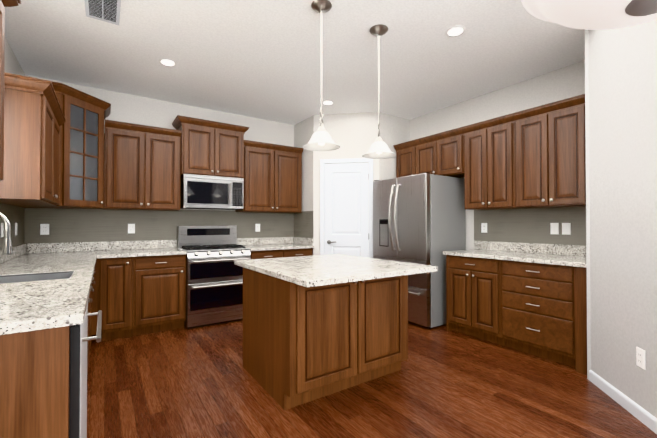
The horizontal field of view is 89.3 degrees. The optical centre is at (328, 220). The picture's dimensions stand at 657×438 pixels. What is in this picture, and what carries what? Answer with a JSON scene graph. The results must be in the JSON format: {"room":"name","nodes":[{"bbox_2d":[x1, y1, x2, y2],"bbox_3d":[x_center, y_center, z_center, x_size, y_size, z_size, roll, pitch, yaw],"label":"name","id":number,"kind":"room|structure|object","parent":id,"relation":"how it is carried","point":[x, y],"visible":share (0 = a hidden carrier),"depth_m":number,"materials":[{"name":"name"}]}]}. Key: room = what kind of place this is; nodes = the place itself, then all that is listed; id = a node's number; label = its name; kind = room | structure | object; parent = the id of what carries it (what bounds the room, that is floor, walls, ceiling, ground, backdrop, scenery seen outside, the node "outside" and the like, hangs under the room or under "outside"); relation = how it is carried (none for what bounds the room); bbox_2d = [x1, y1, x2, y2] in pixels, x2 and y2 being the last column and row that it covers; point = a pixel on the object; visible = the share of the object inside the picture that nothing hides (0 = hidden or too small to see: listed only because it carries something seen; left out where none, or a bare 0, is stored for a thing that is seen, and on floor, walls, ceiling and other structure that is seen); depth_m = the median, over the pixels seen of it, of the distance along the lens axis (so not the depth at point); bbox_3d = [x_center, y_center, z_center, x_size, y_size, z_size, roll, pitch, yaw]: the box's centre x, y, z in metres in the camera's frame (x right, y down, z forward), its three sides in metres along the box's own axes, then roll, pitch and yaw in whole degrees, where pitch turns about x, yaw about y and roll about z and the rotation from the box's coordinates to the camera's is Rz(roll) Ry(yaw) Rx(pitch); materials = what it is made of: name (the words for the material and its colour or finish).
{"room":"kitchen","nodes":[
{"label":"kitchen","id":0,"kind":"room"},
{"bbox_2d":[0,38,24,249],"bbox_3d":[-2.218,-0.159,1.938,0.104,2.820,4.000,0,-1,-34],"label":"wall","id":1,"kind":"structure","parent":0,"point":[13,214],"depth_m":3.09,"materials":[{"name":"paint"}]},
{"bbox_2d":[1,223,3,236],"bbox_3d":[-2.701,0.079,2.756,0.008,0.118,0.075,0,-1,-34],"label":"electrical outlet","id":2,"kind":"object","parent":1,"relation":"attached to","point":[2,229],"visible":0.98,"depth_m":2.74,"materials":[{"name":"white plastic"}]},
{"bbox_2d":[0,0,20,179],"bbox_3d":[-1.310,-0.569,1.037,0.392,0.823,0.804,0,-1,-34],"label":"upper cabinet","id":3,"kind":"object","parent":1,"relation":"attached to","point":[8,3],"visible":1,"depth_m":1.36,"materials":[{"name":"brown wood"}]},
{"bbox_2d":[0,245,27,260],"bbox_3d":[-2.262,0.401,2.210,0.129,0.333,3.279,0,-1,-34],"label":"backsplash","id":4,"kind":"structure","parent":1,"relation":"attached to","point":[19,250],"depth_m":2.95,"materials":[{"name":"white stone"}]},
{"bbox_2d":[0,72,55,203],"bbox_3d":[-2.280,-0.555,2.442,0.355,0.822,0.497,0,-1,-34],"label":"upper cabinet","id":5,"kind":"object","parent":1,"relation":"attached to","point":[53,144],"depth_m":2.29,"materials":[{"name":"brown wood"}]},
{"bbox_2d":[8,108,63,207],"bbox_3d":[-2.558,-0.551,2.855,0.355,0.822,0.499,0,-1,-34],"label":"upper cabinet","id":6,"kind":"object","parent":1,"relation":"attached to","point":[59,119],"depth_m":3.10,"materials":[{"name":"brown wood"}]},
{"bbox_2d":[24,75,293,243],"bbox_3d":[-1.966,-0.134,4.458,3.340,2.820,0.104,0,-1,-34],"label":"wall","id":7,"kind":"structure","parent":0,"point":[85,225],"depth_m":4.21,"materials":[{"name":"paint"}]},
{"bbox_2d":[40,224,48,234],"bbox_3d":[-3.094,0.098,3.624,0.075,0.118,0.008,0,-1,-34],"label":"electrical outlet","id":8,"kind":"object","parent":7,"relation":"attached to","point":[44,229],"visible":1,"depth_m":3.62,"materials":[{"name":"white plastic"}]},
{"bbox_2d":[48,81,107,208],"bbox_3d":[-2.752,-0.710,3.450,0.698,1.152,0.697,0,-1,-34],"label":"upper cabinet","id":9,"kind":"object","parent":7,"relation":"attached to","point":[83,113],"depth_m":3.37,"materials":[{"name":"brown wood"}]},
{"bbox_2d":[104,120,147,209],"bbox_3d":[-2.400,-0.616,3.909,0.390,0.973,0.330,0,-1,-34],"label":"upper cabinet","id":10,"kind":"object","parent":7,"relation":"attached to","point":[126,145],"depth_m":3.78,"materials":[{"name":"brown wood"}]},
{"bbox_2d":[128,224,134,232],"bbox_3d":[-2.419,0.102,4.079,0.075,0.118,0.008,0,-1,-34],"label":"electrical outlet","id":11,"kind":"object","parent":7,"relation":"attached to","point":[131,228],"visible":1,"depth_m":4.08,"materials":[{"name":"white plastic"}]},
{"bbox_2d":[28,237,291,252],"bbox_3d":[-1.889,0.309,4.428,3.180,0.105,0.020,0,-1,-34],"label":"backsplash","id":12,"kind":"structure","parent":7,"relation":"attached to","point":[71,247],"depth_m":4.01,"materials":[{"name":"white stone"}]},
{"bbox_2d":[148,126,179,210],"bbox_3d":[-2.076,-0.614,4.127,0.391,0.973,0.330,0,-1,-34],"label":"upper cabinet","id":13,"kind":"object","parent":7,"relation":"attached to","point":[163,143],"depth_m":3.99,"materials":[{"name":"brown wood"}]},
{"bbox_2d":[176,116,215,175],"bbox_3d":[-1.735,-0.920,4.336,0.392,0.698,0.370,0,-1,-34],"label":"upper cabinet","id":14,"kind":"object","parent":7,"relation":"attached to","point":[197,136],"depth_m":4.18,"materials":[{"name":"brown wood"}]},
{"bbox_2d":[180,174,243,209],"bbox_3d":[-1.553,-0.360,4.411,0.754,0.411,0.441,0,-1,-34],"label":"microwave","id":15,"kind":"object","parent":14,"relation":"attached to","point":[209,192],"visible":1,"depth_m":4.25,"materials":[{"name":"grey metal"}]},
{"bbox_2d":[216,122,243,177],"bbox_3d":[-1.410,-0.917,4.555,0.392,0.698,0.370,0,-1,-34],"label":"upper cabinet","id":16,"kind":"object","parent":7,"relation":"attached to","point":[229,137],"depth_m":4.40,"materials":[{"name":"brown wood"}]},
{"bbox_2d":[236,140,275,211],"bbox_3d":[-1.063,-0.607,4.810,0.461,0.973,0.330,0,-1,-34],"label":"upper cabinet","id":17,"kind":"object","parent":7,"relation":"attached to","point":[259,157],"depth_m":4.68,"materials":[{"name":"brown wood"}]},
{"bbox_2d":[255,224,259,231],"bbox_3d":[-1.061,0.112,4.995,0.075,0.118,0.008,0,-1,-34],"label":"electrical outlet","id":18,"kind":"object","parent":7,"relation":"attached to","point":[257,227],"visible":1,"depth_m":4.99,"materials":[{"name":"white plastic"}]},
{"bbox_2d":[276,144,303,211],"bbox_3d":[-0.681,-0.605,5.068,0.461,0.973,0.330,0,-1,-34],"label":"upper cabinet","id":19,"kind":"object","parent":7,"relation":"attached to","point":[288,159],"depth_m":4.93,"materials":[{"name":"brown wood"}]},
{"bbox_2d":[4,0,584,124],"bbox_3d":[1.448,-1.606,3.220,7.600,0.100,6.000,0,-1,-34],"label":"ceiling","id":20,"kind":"structure","parent":0,"point":[259,59],"depth_m":3.07,"materials":[{"name":"paint"}]},
{"bbox_2d":[84,0,120,24],"bbox_3d":[-1.651,-1.556,2.431,0.214,0.016,0.374,0,-1,-34],"label":"ceiling vent","id":21,"kind":"object","parent":20,"relation":"in","point":[108,11],"visible":1,"depth_m":2.46,"materials":[{"name":"white metal"}]},
{"bbox_2d":[158,58,176,66],"bbox_3d":[-1.583,-1.553,3.275,0.166,0.004,0.166,0,-1,-34],"label":"recessed light","id":22,"kind":"object","parent":20,"relation":"in","point":[167,62],"visible":1,"depth_m":3.27,"materials":[{"name":"white plastic"}]},
{"bbox_2d":[302,0,340,151],"bbox_3d":[-0.051,-1.046,2.417,0.280,1.034,0.280,0,-1,-34],"label":"pendant light","id":23,"kind":"object","parent":20,"relation":"hanging from","point":[321,140],"visible":1,"depth_m":2.40,"materials":[{"name":"white glass"}]},
{"bbox_2d":[322,100,333,104],"bbox_3d":[-0.009,-1.542,4.363,0.166,0.004,0.166,0,-1,-34],"label":"recessed light","id":24,"kind":"object","parent":20,"relation":"in","point":[327,102],"visible":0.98,"depth_m":4.35,"materials":[{"name":"white plastic"}]},
{"bbox_2d":[362,24,395,158],"bbox_3d":[0.412,-1.043,2.719,0.280,1.034,0.280,0,-1,-34],"label":"pendant light","id":25,"kind":"object","parent":20,"relation":"hanging from","point":[379,149],"visible":1,"depth_m":2.71,"materials":[{"name":"white glass"}]},
{"bbox_2d":[445,25,465,36],"bbox_3d":[1.046,-1.558,2.744,0.166,0.004,0.166,0,-1,-34],"label":"recessed light","id":26,"kind":"object","parent":20,"relation":"in","point":[456,31],"visible":1,"depth_m":2.74,"materials":[{"name":"white plastic"}]},
{"bbox_2d":[521,0,656,29],"bbox_3d":[0.836,-1.061,0.841,0.617,1.036,0.617,0,-1,-34],"label":"dome pendant lamp","id":27,"kind":"object","parent":20,"relation":"hanging from","point":[596,14],"visible":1,"depth_m":0.93,"materials":[{"name":"white glass"}]},
{"bbox_2d":[294,112,409,257],"bbox_3d":[0.355,-0.126,5.278,1.434,2.820,1.340,0,-1,-34],"label":"wall","id":28,"kind":"structure","parent":0,"point":[353,135],"depth_m":4.84,"materials":[{"name":"paint"}]},
{"bbox_2d":[292,237,311,244],"bbox_3d":[-0.398,0.316,5.087,0.021,0.105,0.594,0,-1,-34],"label":"backsplash","id":29,"kind":"structure","parent":28,"relation":"attached to","point":[295,240],"depth_m":5.07,"materials":[{"name":"white stone"}]},
{"bbox_2d":[320,158,372,257],"bbox_3d":[0.256,0.197,4.765,0.763,2.164,0.029,0,-1,8],"label":"pantry door","id":30,"kind":"structure","parent":28,"relation":"in","point":[344,204],"depth_m":4.76,"materials":[{"name":"white paint"}]},
{"bbox_2d":[327,173,368,243],"bbox_3d":[0.272,0.204,4.748,0.462,1.740,0.415,0,-1,-34],"label":"door hardware","id":31,"kind":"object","parent":30,"relation":"attached to","point":[329,242],"depth_m":4.74,"materials":[{"name":"grey metal"}]},
{"bbox_2d":[87,320,656,437],"bbox_3d":[1.448,1.314,3.191,7.600,0.100,6.000,0,-1,-34],"label":"floor","id":32,"kind":"structure","parent":0,"point":[202,382],"depth_m":2.35,"materials":[{"name":"brown wood"}]},
{"bbox_2d":[0,293,91,437],"bbox_3d":[-1.318,0.809,1.254,0.637,0.871,0.635,0,-1,-34],"label":"base cabinet","id":33,"kind":"object","parent":32,"relation":"on","point":[43,372],"depth_m":1.12,"materials":[{"name":"brown wood"}]},
{"bbox_2d":[0,277,91,332],"bbox_3d":[-1.409,0.356,1.402,0.645,0.049,0.985,0,-1,-34],"label":"countertop","id":34,"kind":"structure","parent":33,"relation":"on","point":[61,300],"depth_m":1.34,"materials":[{"name":"white stone"}]},
{"bbox_2d":[0,269,75,280],"bbox_3d":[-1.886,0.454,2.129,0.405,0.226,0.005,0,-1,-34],"label":"sink","id":35,"kind":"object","parent":34,"relation":"in","point":[71,272],"depth_m":2.12,"materials":[{"name":"silver metal"}]},
{"bbox_2d":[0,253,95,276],"bbox_3d":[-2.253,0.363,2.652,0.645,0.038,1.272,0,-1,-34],"label":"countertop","id":36,"kind":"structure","parent":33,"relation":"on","point":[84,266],"depth_m":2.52,"materials":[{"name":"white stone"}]},
{"bbox_2d":[92,277,95,339],"bbox_3d":[-2.802,0.828,3.468,0.652,0.876,0.587,0,-1,-34],"label":"base cabinet","id":37,"kind":"object","parent":32,"relation":"on","point":[93,278],"depth_m":3.39,"materials":[{"name":"brown wood"}]},
{"bbox_2d":[96,257,135,342],"bbox_3d":[-2.396,0.831,3.728,0.312,0.876,0.611,0,-1,-34],"label":"base cabinet","id":38,"kind":"object","parent":32,"relation":"on","point":[115,276],"depth_m":3.49,"materials":[{"name":"brown wood"}]},
{"bbox_2d":[136,253,186,334],"bbox_3d":[-2.045,0.833,3.964,0.534,0.876,0.611,0,-1,-34],"label":"base cabinet","id":39,"kind":"object","parent":32,"relation":"on","point":[160,281],"depth_m":3.72,"materials":[{"name":"brown wood"}]},
{"bbox_2d":[24,249,186,260],"bbox_3d":[-2.436,0.373,3.685,1.498,0.038,0.645,0,-1,-34],"label":"countertop","id":40,"kind":"structure","parent":39,"relation":"on","point":[99,252],"depth_m":3.64,"materials":[{"name":"white stone"}]},
{"bbox_2d":[177,226,250,328],"bbox_3d":[-1.472,0.674,4.280,0.760,1.200,0.715,0,-1,-34],"label":"range","id":41,"kind":"object","parent":32,"relation":"on","point":[214,284],"visible":0.94,"depth_m":4.05,"materials":[{"name":"grey metal"}]},
{"bbox_2d":[250,249,283,258],"bbox_3d":[-0.987,0.840,4.678,0.483,0.876,0.611,0,-1,-34],"label":"base cabinet","id":42,"kind":"object","parent":32,"relation":"on","point":[264,253],"depth_m":4.43,"materials":[{"name":"brown wood"}]},
{"bbox_2d":[244,245,314,252],"bbox_3d":[-0.778,0.384,4.804,0.965,0.038,0.645,0,-1,-34],"label":"countertop","id":43,"kind":"structure","parent":42,"relation":"on","point":[255,248],"depth_m":4.61,"materials":[{"name":"white stone"}]},
{"bbox_2d":[284,249,312,256],"bbox_3d":[-0.587,0.843,4.948,0.482,0.876,0.611,0,-1,-34],"label":"base cabinet","id":44,"kind":"object","parent":32,"relation":"on","point":[287,252],"depth_m":4.69,"materials":[{"name":"brown wood"}]},
{"bbox_2d":[234,254,437,409],"bbox_3d":[0.008,0.802,2.676,1.150,0.914,1.250,0,-1,-34],"label":"kitchen island","id":45,"kind":"object","parent":32,"relation":"on","point":[315,327],"visible":1,"depth_m":2.38,"materials":[{"name":"brown wood"}]},
{"bbox_2d":[373,172,465,328],"bbox_3d":[1.139,0.362,4.384,0.863,1.827,0.920,0,-1,-34],"label":"fridge","id":46,"kind":"object","parent":32,"relation":"on","point":[419,218],"visible":0.83,"depth_m":4.01,"materials":[{"name":"grey metal"}]},
{"bbox_2d":[446,257,498,343],"bbox_3d":[1.769,0.831,3.724,0.610,0.876,0.633,0,-1,-34],"label":"base cabinet","id":47,"kind":"object","parent":32,"relation":"on","point":[472,283],"depth_m":3.53,"materials":[{"name":"brown wood"}]},
{"bbox_2d":[499,261,586,372],"bbox_3d":[2.124,0.825,3.197,0.610,0.876,0.637,0,-1,-34],"label":"base cabinet","id":48,"kind":"object","parent":32,"relation":"on","point":[530,298],"depth_m":2.96,"materials":[{"name":"brown wood"}]},
{"bbox_2d":[443,249,586,268],"bbox_3d":[1.959,0.371,3.416,0.645,0.038,1.382,0,-1,-34],"label":"countertop","id":49,"kind":"structure","parent":48,"relation":"on","point":[491,254],"depth_m":3.27,"materials":[{"name":"white stone"}]},
{"bbox_2d":[410,60,585,249],"bbox_3d":[1.969,-0.138,4.075,0.104,2.820,2.460,0,-1,-34],"label":"wall","id":50,"kind":"structure","parent":0,"point":[566,82],"depth_m":3.74,"materials":[{"name":"paint"}]},
{"bbox_2d":[394,142,412,177],"bbox_3d":[1.219,-0.824,4.807,0.331,0.539,0.375,0,-1,-34],"label":"upper cabinet","id":51,"kind":"object","parent":50,"relation":"attached to","point":[404,151],"depth_m":4.72,"materials":[{"name":"brown wood"}]},
{"bbox_2d":[413,135,436,174],"bbox_3d":[1.425,-0.827,4.502,0.331,0.539,0.359,0,-1,-34],"label":"upper cabinet","id":52,"kind":"object","parent":50,"relation":"attached to","point":[424,156],"depth_m":4.43,"materials":[{"name":"brown wood"}]},
{"bbox_2d":[433,126,464,177],"bbox_3d":[1.630,-0.830,4.198,0.331,0.539,0.376,0,-1,-34],"label":"upper cabinet","id":53,"kind":"object","parent":50,"relation":"attached to","point":[449,145],"depth_m":4.09,"materials":[{"name":"brown wood"}]},
{"bbox_2d":[481,223,486,232],"bbox_3d":[1.904,0.092,4.065,0.008,0.118,0.075,0,-1,-34],"label":"electrical outlet","id":54,"kind":"object","parent":50,"relation":"attached to","point":[483,227],"visible":1,"depth_m":4.06,"materials":[{"name":"white plastic"}]},
{"bbox_2d":[461,114,512,209],"bbox_3d":[1.902,-0.617,3.793,0.331,0.974,0.588,0,-1,-34],"label":"upper cabinet","id":55,"kind":"object","parent":50,"relation":"attached to","point":[488,175],"depth_m":3.68,"materials":[{"name":"brown wood"}]},
{"bbox_2d":[475,241,585,256],"bbox_3d":[2.215,0.301,3.591,0.021,0.104,1.380,0,-1,-34],"label":"backsplash","id":56,"kind":"structure","parent":50,"relation":"attached to","point":[512,247],"depth_m":3.59,"materials":[{"name":"white stone"}]},
{"bbox_2d":[513,94,585,208],"bbox_3d":[2.244,-0.622,3.285,0.331,0.974,0.636,0,-1,-34],"label":"upper cabinet","id":57,"kind":"object","parent":50,"relation":"attached to","point":[534,157],"depth_m":3.17,"materials":[{"name":"brown wood"}]},
{"bbox_2d":[550,223,558,233],"bbox_3d":[2.330,0.086,3.430,0.011,0.118,0.075,0,-1,-34],"label":"light switch","id":58,"kind":"object","parent":50,"relation":"attached to","point":[554,228],"visible":1,"depth_m":3.43,"materials":[{"name":"white plastic"}]},
{"bbox_2d":[562,223,570,234],"bbox_3d":[2.389,0.085,3.343,0.011,0.118,0.075,0,-1,-34],"label":"light switch","id":59,"kind":"object","parent":50,"relation":"attached to","point":[566,228],"visible":1,"depth_m":3.34,"materials":[{"name":"white plastic"}]},
{"bbox_2d":[585,20,656,417],"bbox_3d":[3.431,-0.148,3.009,4.533,2.820,0.943,0,-1,-34],"label":"wall","id":60,"kind":"structure","parent":0,"point":[621,148],"depth_m":2.25,"materials":[{"name":"paint"}]},
{"bbox_2d":[589,370,656,433],"bbox_3d":[1.933,1.210,1.976,0.014,0.083,1.300,0,-1,11],"label":"baseboard","id":61,"kind":"structure","parent":60,"relation":"attached to","point":[641,414],"depth_m":2.20,"materials":[{"name":"white paint"}]},
{"bbox_2d":[636,347,645,369],"bbox_3d":[1.952,0.863,2.080,0.008,0.118,0.075,0,-1,11],"label":"outlet","id":62,"kind":"object","parent":60,"relation":"attached to","point":[642,359],"visible":1,"depth_m":2.07,"materials":[{"name":"white plastic"}]}
]}

